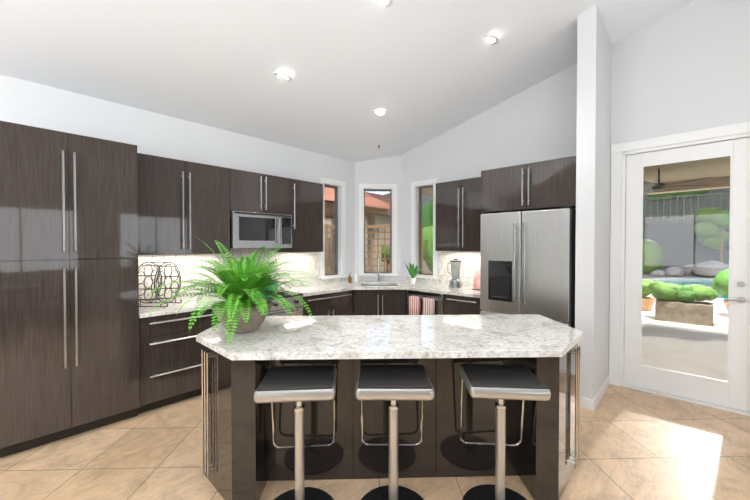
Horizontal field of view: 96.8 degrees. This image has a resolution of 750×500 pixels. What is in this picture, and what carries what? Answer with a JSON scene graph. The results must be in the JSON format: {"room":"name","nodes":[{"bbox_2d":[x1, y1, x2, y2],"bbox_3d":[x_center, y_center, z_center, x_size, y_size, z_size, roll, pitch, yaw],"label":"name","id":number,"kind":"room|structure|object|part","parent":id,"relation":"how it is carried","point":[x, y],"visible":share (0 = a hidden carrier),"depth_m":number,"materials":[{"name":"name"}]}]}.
{"room":"kitchen","nodes":[
{"label":"kitchen","id":0,"kind":"room"},
{"bbox_2d":[0,74,354,314],"bbox_3d":[-2.775,-0.134,3.115,0.150,3.200,7.250,1,1,43],"label":"wall","id":1,"kind":"structure","parent":0,"point":[25,102],"depth_m":3.58,"materials":[{"name":"white paint"}]},
{"bbox_2d":[140,153,231,256],"bbox_3d":[-2.054,-0.434,3.506,0.350,0.950,0.903,1,1,43],"label":"upper cabinet","id":2,"kind":"object","parent":1,"relation":"attached to","point":[182,203],"depth_m":3.38,"materials":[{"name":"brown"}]},
{"bbox_2d":[191,268,197,276],"bbox_3d":[-2.041,0.247,3.768,0.008,0.116,0.072,1,1,43],"label":"outlet","id":3,"kind":"object","parent":1,"relation":"attached to","point":[194,270],"depth_m":3.77,"materials":[{"name":"beige plastic"}]},
{"bbox_2d":[232,169,291,214],"bbox_3d":[-1.479,-0.683,4.113,0.350,0.470,0.770,1,1,43],"label":"upper cabinet","id":4,"kind":"object","parent":1,"relation":"attached to","point":[251,191],"depth_m":3.97,"materials":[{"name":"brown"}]},
{"bbox_2d":[230,211,291,247],"bbox_3d":[-1.443,-0.232,4.085,0.448,0.420,0.762,1,1,43],"label":"microwave","id":5,"kind":"object","parent":4,"relation":"attached to","point":[255,230],"visible":0.83,"depth_m":3.92,"materials":[{"name":"metal"}]},
{"bbox_2d":[276,179,322,252],"bbox_3d":[-1.033,-0.449,4.591,0.350,0.950,0.528,1,1,43],"label":"upper cabinet","id":6,"kind":"object","parent":1,"relation":"attached to","point":[307,197],"depth_m":4.47,"materials":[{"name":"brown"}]},
{"bbox_2d":[278,277,353,288],"bbox_3d":[-0.838,0.488,5.053,0.018,0.072,1.447,1,1,43],"label":"backsplash","id":7,"kind":"structure","parent":1,"relation":"attached to","point":[327,281],"depth_m":4.99,"materials":[{"name":"beige stone"}]},
{"bbox_2d":[320,177,347,279],"bbox_3d":[-0.695,-0.330,5.281,0.192,1.552,0.534,1,1,43],"label":"window","id":8,"kind":"structure","parent":1,"relation":"in","point":[339,196],"depth_m":5.38,"materials":[{"name":"white"}]},
{"bbox_2d":[0,0,695,161],"bbox_3d":[0.199,-2.368,0.662,7.798,2.005,7.798,1,1,43],"label":"ceiling","id":9,"kind":"structure","parent":0,"point":[417,73],"depth_m":3.09,"materials":[{"name":"white paint"}]},
{"bbox_2d":[273,73,292,80],"bbox_3d":[-0.906,-1.697,3.264,0.189,0.050,0.194,1,1,43],"label":"ceiling light","id":10,"kind":"object","parent":9,"relation":"attached to","point":[289,78],"visible":0.56,"depth_m":3.21,"materials":[{"name":"white"}]},
{"bbox_2d":[381,0,392,7],"bbox_3d":[0.048,-1.946,2.596,0.189,0.050,0.194,1,1,43],"label":"ceiling light","id":11,"kind":"object","parent":9,"relation":"attached to","point":[389,3],"visible":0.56,"depth_m":2.61,"materials":[{"name":"white"}]},
{"bbox_2d":[483,35,498,44],"bbox_3d":[1.104,-2.031,3.221,0.189,0.050,0.194,1,1,43],"label":"ceiling light","id":12,"kind":"object","parent":9,"relation":"attached to","point":[494,39],"visible":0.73,"depth_m":3.18,"materials":[{"name":"white"}]},
{"bbox_2d":[0,384,749,499],"bbox_3d":[0.199,1.550,0.717,8.100,0.100,8.100,1,1,43],"label":"floor","id":13,"kind":"structure","parent":0,"point":[635,444],"depth_m":2.30,"materials":[{"name":"tile"}]},
{"bbox_2d":[0,121,143,457],"bbox_3d":[-2.569,0.286,2.769,0.624,2.370,0.880,1,1,43],"label":"tall cabinet","id":14,"kind":"object","parent":13,"relation":"on","point":[89,226],"depth_m":2.54,"materials":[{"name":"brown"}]},
{"bbox_2d":[140,309,219,411],"bbox_3d":[-1.965,1.024,3.443,0.594,0.876,0.903,1,1,43],"label":"base cabinet","id":15,"kind":"object","parent":13,"relation":"on","point":[172,352],"depth_m":3.10,"materials":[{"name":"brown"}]},
{"bbox_2d":[140,296,226,316],"bbox_3d":[-1.956,0.566,3.424,0.624,0.038,0.904,1,1,43],"label":"countertop","id":16,"kind":"structure","parent":15,"relation":"on","point":[190,306],"depth_m":3.23,"materials":[{"name":"white stone"}]},
{"bbox_2d":[138,262,181,306],"bbox_3d":[-2.140,0.330,3.286,0.339,0.432,0.411,0,1,1],"label":"wine rack","id":17,"kind":"object","parent":16,"relation":"on","point":[157,278],"visible":0.88,"depth_m":3.27,"materials":[{"name":"grey metal"}]},
{"bbox_2d":[260,289,302,315],"bbox_3d":[-1.351,0.983,4.015,0.689,0.941,0.762,1,1,43],"label":"range","id":18,"kind":"object","parent":13,"relation":"on","point":[277,309],"visible":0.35,"depth_m":3.95,"materials":[{"name":"metal"}]},
{"bbox_2d":[265,278,277,290],"bbox_3d":[-1.355,0.430,4.260,0.234,0.157,0.302,0,1,23],"label":"pot","id":19,"kind":"object","parent":18,"relation":"on","point":[275,284],"visible":0.21,"depth_m":4.19,"materials":[{"name":"teal ceramic"}]},
{"bbox_2d":[254,365,336,499],"bbox_3d":[-0.422,1.092,1.860,0.420,0.785,0.427,0,1,-5],"label":"bar stool","id":20,"kind":"object","parent":13,"relation":"on","point":[298,385],"visible":1,"depth_m":1.83,"materials":[{"name":"grey metal"}]},
{"bbox_2d":[302,293,351,315],"bbox_3d":[-0.824,1.007,4.655,0.594,0.876,0.878,1,1,43],"label":"base cabinet","id":21,"kind":"object","parent":13,"relation":"on","point":[327,306],"depth_m":4.43,"materials":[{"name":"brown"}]},
{"bbox_2d":[281,281,375,300],"bbox_3d":[-0.422,0.546,4.862,0.886,0.038,1.739,1,1,43],"label":"countertop","id":22,"kind":"structure","parent":21,"relation":"on","point":[338,288],"depth_m":4.63,"materials":[{"name":"white stone"}]},
{"bbox_2d":[348,273,351,282],"bbox_3d":[-0.394,0.440,5.294,0.076,0.160,0.058,1,1,43],"label":"lotion bottle","id":23,"kind":"object","parent":22,"relation":"on","point":[349,279],"visible":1,"depth_m":5.28,"materials":[{"name":"brown"}]},
{"bbox_2d":[354,273,357,281],"bbox_3d":[-0.303,0.421,5.361,0.068,0.195,0.068,1,1,43],"label":"soap pump","id":24,"kind":"object","parent":22,"relation":"on","point":[356,277],"visible":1,"depth_m":5.34,"materials":[{"name":"white plastic"}]},
{"bbox_2d":[372,281,387,288],"bbox_3d":[0.065,0.644,5.117,0.692,0.189,0.693,1,1,43],"label":"sink","id":25,"kind":"object","parent":22,"relation":"in","point":[379,284],"depth_m":5.32,"materials":[{"name":"silver metal"}]},
{"bbox_2d":[352,293,367,314],"bbox_3d":[-0.110,1.008,4.780,0.289,0.871,0.277,1,1,43],"label":"base cabinet","id":26,"kind":"object","parent":13,"relation":"on","point":[360,299],"depth_m":4.77,"materials":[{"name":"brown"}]},
{"bbox_2d":[368,289,391,314],"bbox_3d":[0.069,1.002,5.001,0.820,0.876,0.821,1,1,43],"label":"base cabinet","id":27,"kind":"object","parent":13,"relation":"on","point":[379,300],"depth_m":4.78,"materials":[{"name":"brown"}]},
{"bbox_2d":[356,281,479,300],"bbox_3d":[0.665,0.547,4.800,2.009,0.038,0.887,1,1,43],"label":"countertop","id":28,"kind":"structure","parent":27,"relation":"on","point":[466,293],"depth_m":4.60,"materials":[{"name":"white stone"}]},
{"bbox_2d":[377,258,382,280],"bbox_3d":[0.070,0.321,5.331,0.159,0.396,0.193,1,1,43],"label":"faucet","id":29,"kind":"object","parent":28,"relation":"on","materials":[{"name":"silver metal"}]},
{"bbox_2d":[404,263,422,283],"bbox_3d":[0.627,0.345,5.074,0.358,0.356,0.291,1,1,43],"label":"potted plant","id":30,"kind":"object","parent":28,"relation":"on","point":[413,272],"visible":1,"depth_m":5.08,"materials":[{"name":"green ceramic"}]},
{"bbox_2d":[447,259,461,288],"bbox_3d":[1.106,0.324,4.622,0.215,0.410,0.182,1,1,33],"label":"blender","id":31,"kind":"object","parent":28,"relation":"on","point":[455,282],"visible":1,"depth_m":4.56,"materials":[{"name":"metal"}]},
{"bbox_2d":[472,271,479,289],"bbox_3d":[1.427,0.407,4.457,0.200,0.249,0.165,0,1,31],"label":"cookbook stand","id":32,"kind":"object","parent":28,"relation":"on","point":[476,284],"visible":0.33,"depth_m":4.47,"materials":[{"name":"pink plastic"}]},
{"bbox_2d":[201,358,579,499],"bbox_3d":[0.118,1.038,2.386,2.530,0.878,0.917,0,1,-2],"label":"kitchen island","id":33,"kind":"object","parent":13,"relation":"on","point":[244,457],"depth_m":2.13,"materials":[{"name":"brown wood"}]},
{"bbox_2d":[196,314,583,361],"bbox_3d":[0.119,0.577,2.331,2.600,0.040,0.970,0,1,-2],"label":"island countertop","id":34,"kind":"structure","parent":33,"relation":"on","point":[343,338],"depth_m":2.12,"materials":[{"name":"white stone"}]},
{"bbox_2d":[146,239,324,343],"bbox_3d":[-0.924,0.230,2.313,1.210,0.653,1.131,0,1,-2],"label":"potted plant","id":35,"kind":"object","parent":34,"relation":"on","point":[245,307],"visible":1,"depth_m":2.17,"materials":[{"name":"plant"}]},
{"bbox_2d":[355,365,434,499],"bbox_3d":[0.103,1.091,1.875,0.420,0.785,0.427,0,1,0],"label":"bar stool","id":36,"kind":"object","parent":13,"relation":"on","point":[392,383],"visible":1,"depth_m":1.85,"materials":[{"name":"grey metal"}]},
{"bbox_2d":[392,289,405,314],"bbox_3d":[0.260,1.007,4.791,0.277,0.871,0.289,1,1,43],"label":"base cabinet","id":37,"kind":"object","parent":13,"relation":"on","point":[398,299],"depth_m":4.79,"materials":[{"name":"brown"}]},
{"bbox_2d":[407,290,443,314],"bbox_3d":[0.853,1.006,4.768,0.592,0.874,0.653,1,1,43],"label":"dishwasher","id":38,"kind":"object","parent":13,"relation":"on","point":[423,303],"visible":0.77,"depth_m":4.51,"materials":[{"name":"black metal"}]},
{"bbox_2d":[409,296,420,314],"bbox_3d":[0.554,0.795,4.632,0.171,0.300,0.049,1,1,43],"label":"towel","id":39,"kind":"object","parent":38,"relation":"hanging from","point":[414,301],"depth_m":4.61,"materials":[{"name":"fabric"}]},
{"bbox_2d":[423,297,434,314],"bbox_3d":[0.722,0.812,4.474,0.170,0.330,0.049,1,1,43],"label":"towel","id":40,"kind":"object","parent":38,"relation":"hanging from","point":[428,302],"depth_m":4.45,"materials":[{"name":"fabric"}]},
{"bbox_2d":[444,297,482,314],"bbox_3d":[1.302,1.010,4.408,0.543,0.876,0.595,1,1,43],"label":"base cabinet","id":41,"kind":"object","parent":13,"relation":"on","point":[451,307],"depth_m":4.20,"materials":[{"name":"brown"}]},
{"bbox_2d":[459,363,550,499],"bbox_3d":[0.709,1.091,1.884,0.420,0.785,0.427,0,1,4],"label":"bar stool","id":42,"kind":"object","parent":13,"relation":"on","point":[500,383],"visible":1,"depth_m":1.86,"materials":[{"name":"grey"}]},
{"bbox_2d":[480,206,575,328],"bbox_3d":[1.771,0.514,3.760,0.910,1.886,0.813,1,1,43],"label":"fridge","id":43,"kind":"object","parent":13,"relation":"on","point":[527,262],"visible":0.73,"depth_m":3.43,"materials":[{"name":"grey metal"}]},
{"bbox_2d":[355,155,400,280],"bbox_3d":[0.048,-0.220,5.680,0.778,3.300,0.150,0,1,-2],"label":"wall","id":44,"kind":"structure","parent":0,"point":[387,170],"depth_m":5.59,"materials":[{"name":"white paint"}]},
{"bbox_2d":[358,184,397,275],"bbox_3d":[0.048,-0.335,5.650,0.674,1.552,0.192,0,1,-2],"label":"window","id":45,"kind":"structure","parent":44,"relation":"in","point":[388,188],"depth_m":5.60,"materials":[{"name":"white"}]},
{"bbox_2d":[401,0,749,314],"bbox_3d":[3.020,-0.986,3.279,7.250,4.900,0.150,1,1,43],"label":"wall","id":46,"kind":"structure","parent":0,"point":[686,68],"depth_m":3.47,"materials":[{"name":"white paint"}]},
{"bbox_2d":[409,178,437,278],"bbox_3d":[0.812,-0.331,5.327,0.534,1.552,0.192,1,1,43],"label":"window","id":47,"kind":"structure","parent":46,"relation":"in","point":[417,187],"depth_m":5.42,"materials":[{"name":"white wood"}]},
{"bbox_2d":[401,277,473,288],"bbox_3d":[1.069,0.489,5.016,1.717,0.072,0.018,1,1,43],"label":"backsplash","id":48,"kind":"structure","parent":46,"relation":"attached to","point":[430,281],"depth_m":5.12,"materials":[{"name":"beige stone"}]},
{"bbox_2d":[442,261,445,268],"bbox_3d":[1.047,0.230,5.029,0.072,0.116,0.008,1,1,43],"label":"outlet","id":49,"kind":"object","parent":46,"relation":"attached to","point":[443,262],"depth_m":5.03,"materials":[{"name":"beige plastic"}]},
{"bbox_2d":[435,177,481,252],"bbox_3d":[1.281,-0.464,4.575,0.831,0.960,0.350,1,1,43],"label":"upper cabinet","id":50,"kind":"object","parent":46,"relation":"attached to","point":[458,215],"depth_m":4.49,"materials":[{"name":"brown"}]},
{"bbox_3d":[1.485,0.256,4.182,0.020,2.390,0.656,1,1,43],"label":"fridge panel","id":51,"kind":"part","parent":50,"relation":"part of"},
{"bbox_2d":[480,156,575,212],"bbox_3d":[1.856,-0.689,3.821,0.996,0.490,0.656,1,1,43],"label":"upper cabinet","id":52,"kind":"object","parent":46,"relation":"attached to","point":[548,184],"depth_m":3.55,"materials":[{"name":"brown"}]},
{"bbox_2d":[609,121,749,415],"bbox_3d":[3.029,0.167,3.275,1.160,2.595,0.168,1,1,43],"label":"door frame","id":53,"kind":"structure","parent":46,"relation":"attached to","point":[620,152],"depth_m":3.55,"materials":[{"name":"white"}]},
{"bbox_2d":[624,137,749,411],"bbox_3d":[3.002,0.218,3.253,0.913,2.442,0.098,1,1,43],"label":"door leaf","id":54,"kind":"structure","parent":46,"relation":"in","point":[733,391],"depth_m":3.17,"materials":[{"name":"white"}]},
{"bbox_2d":[575,5,611,399],"bbox_3d":[2.222,-0.687,3.368,0.150,4.300,0.820,1,1,43],"label":"wall","id":55,"kind":"structure","parent":0,"point":[593,154],"depth_m":3.10,"materials":[{"name":"white paint"}]},
{"bbox_2d":[591,375,609,410],"bbox_3d":[2.277,1.416,3.336,0.014,0.095,0.834,1,1,43],"label":"baseboard","id":56,"kind":"structure","parent":55,"relation":"attached to","point":[599,395],"depth_m":3.24,"materials":[{"name":"white wood"}]},
{"label":"outside","id":57,"kind":"structure","parent":0,"visible":0},
{"bbox_2d":[642,269,725,307],"bbox_3d":[17.173,1.251,24.220,120.000,0.080,130.000,1,1,43],"label":"ground","id":58,"kind":"structure","parent":57,"point":[718,305],"depth_m":16.04,"materials":[{"name":"beige concrete"}]},
{"bbox_2d":[325,187,389,271],"bbox_3d":[-1.459,-0.233,9.875,2.700,3.290,3.400,1,1,43],"label":"house","id":59,"kind":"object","parent":58,"relation":"on","point":[329,207],"depth_m":10.03,"materials":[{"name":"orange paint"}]},
{"bbox_2d":[325,224,422,273],"bbox_3d":[-0.037,0.386,8.476,2.500,2.090,0.080,0,1,-2],"label":"lattice","id":60,"kind":"object","parent":58,"relation":"on","point":[331,238],"depth_m":8.44,"materials":[{"name":"brown wood"}]},
{"bbox_2d":[325,192,432,273],"bbox_3d":[-4.909,-1.033,15.172,9.400,4.740,18.600,1,1,43],"label":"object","id":61,"kind":"structure","parent":58,"relation":"on","point":[387,222],"depth_m":15.15,"materials":[{"name":"beige paint"}]},
{"bbox_2d":[381,244,389,271],"bbox_3d":[0.375,0.579,13.154,0.993,1.613,0.872,1,1,43],"label":"tree","id":62,"kind":"object","parent":58,"relation":"on","point":[386,256],"depth_m":12.86,"materials":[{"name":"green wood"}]},
{"bbox_2d":[422,200,432,227],"bbox_3d":[3.288,-0.565,12.815,3.526,3.908,2.868,1,1,43],"label":"tree","id":63,"kind":"object","parent":58,"relation":"on","point":[427,212],"depth_m":12.50,"materials":[{"name":"green plant"}]},
{"bbox_2d":[423,225,432,271],"bbox_3d":[2.270,0.326,10.235,1.845,2.224,2.185,1,1,43],"label":"tree","id":64,"kind":"object","parent":58,"relation":"on","point":[427,235],"depth_m":9.69,"materials":[{"name":"green plant"}]},
{"bbox_2d":[642,239,664,273],"bbox_3d":[14.423,0.390,18.954,3.119,2.027,2.297,1,1,43],"label":"bush","id":65,"kind":"object","parent":58,"relation":"on","point":[647,260],"depth_m":17.59,"materials":[{"name":"green plant"}]},
{"bbox_2d":[650,266,690,276],"bbox_3d":[14.783,1.091,16.734,1.933,0.559,0.907,0,1,-23],"label":"boulder","id":66,"kind":"object","parent":58,"relation":"on","point":[688,268],"depth_m":16.57,"materials":[{"name":"grey stone"}]},
{"bbox_2d":[641,302,727,380],"bbox_3d":[6.414,1.466,5.132,13.500,0.025,7.149,1,1,43],"label":"ground","id":67,"kind":"structure","parent":58,"relation":"on","point":[687,335],"depth_m":5.02,"materials":[{"name":"concrete"}]},
{"bbox_2d":[422,156,729,195],"bbox_3d":[5.738,0.021,3.517,12.300,2.960,3.898,1,1,43],"label":"roof","id":68,"kind":"structure","parent":67,"relation":"on","point":[724,167],"depth_m":5.40,"materials":[{"name":"beige wood"}]},
{"bbox_2d":[642,296,655,311],"bbox_3d":[6.279,1.265,7.831,0.518,0.300,0.518,1,1,43],"label":"planter","id":69,"kind":"object","parent":67,"relation":"on","point":[646,306],"depth_m":7.64,"materials":[{"name":"orange ceramic"}]},
{"bbox_2d":[642,279,652,295],"bbox_3d":[6.248,0.888,7.856,0.597,0.417,0.527,1,1,43],"label":"potted plant","id":70,"kind":"object","parent":69,"relation":"in","point":[647,292],"depth_m":7.62,"materials":[{"name":"green plant"}]},
{"bbox_2d":[655,299,713,326],"bbox_3d":[6.187,1.232,6.681,0.840,0.400,0.480,1,1,43],"label":"planter","id":71,"kind":"object","parent":67,"relation":"on","point":[679,308],"depth_m":6.50,"materials":[{"name":"stone"}]},
{"bbox_2d":[648,280,680,301],"bbox_3d":[5.985,0.860,6.856,0.560,0.446,0.554,1,1,43],"label":"potted plant","id":72,"kind":"object","parent":71,"relation":"in","point":[666,293],"depth_m":6.72,"materials":[{"name":"green plant"}]},
{"bbox_2d":[677,284,695,302],"bbox_3d":[6.198,0.868,6.702,0.451,0.346,0.545,1,1,43],"label":"potted plant","id":73,"kind":"object","parent":71,"relation":"in","point":[685,297],"depth_m":6.53,"materials":[{"name":"green plant"}]},
{"bbox_2d":[690,284,717,300],"bbox_3d":[6.417,0.841,6.546,0.472,0.311,0.479,1,1,43],"label":"potted plant","id":74,"kind":"object","parent":71,"relation":"in","point":[699,289],"depth_m":6.40,"materials":[{"name":"green plant"}]},
{"bbox_2d":[722,299,727,310],"bbox_3d":[7.755,1.257,6.991,0.648,0.340,0.648,1,1,43],"label":"planter","id":75,"kind":"object","parent":67,"relation":"on","point":[726,302],"depth_m":7.11,"materials":[{"name":"orange ceramic"}]},
{"bbox_2d":[711,268,728,296],"bbox_3d":[7.762,0.677,6.954,1.038,0.705,0.947,1,1,43],"label":"potted plant","id":76,"kind":"object","parent":75,"relation":"in","point":[719,287],"depth_m":7.00,"materials":[{"name":"green plant"}]},
{"bbox_2d":[642,278,727,303],"bbox_3d":[14.063,1.366,10.119,10.060,0.085,10.060,1,1,43],"label":"pool","id":77,"kind":"object","parent":58,"relation":"on","point":[679,281],"depth_m":14.15,"materials":[{"name":"liquid"}]},
{"bbox_2d":[643,191,729,268],"bbox_3d":[18.479,-1.127,21.927,45.000,4.740,0.500,1,1,43],"label":"wall","id":78,"kind":"structure","parent":58,"relation":"on","point":[681,237],"depth_m":20.95,"materials":[{"name":"grey concrete"}]},
{"bbox_2d":[686,260,728,277],"bbox_3d":[17.185,0.951,16.417,2.728,0.955,2.827,0,1,22],"label":"boulder","id":79,"kind":"object","parent":58,"relation":"on","point":[708,268],"depth_m":15.84,"materials":[{"name":"grey stone"}]},
{"bbox_2d":[693,207,729,261],"bbox_3d":[18.581,-0.502,17.838,2.274,3.671,1.851,1,1,43],"label":"tree","id":80,"kind":"object","parent":58,"relation":"on","point":[709,224],"depth_m":17.73,"materials":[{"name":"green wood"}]},
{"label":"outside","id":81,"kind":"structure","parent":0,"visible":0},
{"bbox_2d":[384,188,729,222],"bbox_3d":[35.853,-10.573,43.903,120.000,17.059,55.493,1,1,43],"label":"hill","id":82,"kind":"structure","parent":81,"point":[426,199],"depth_m":25.26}
]}

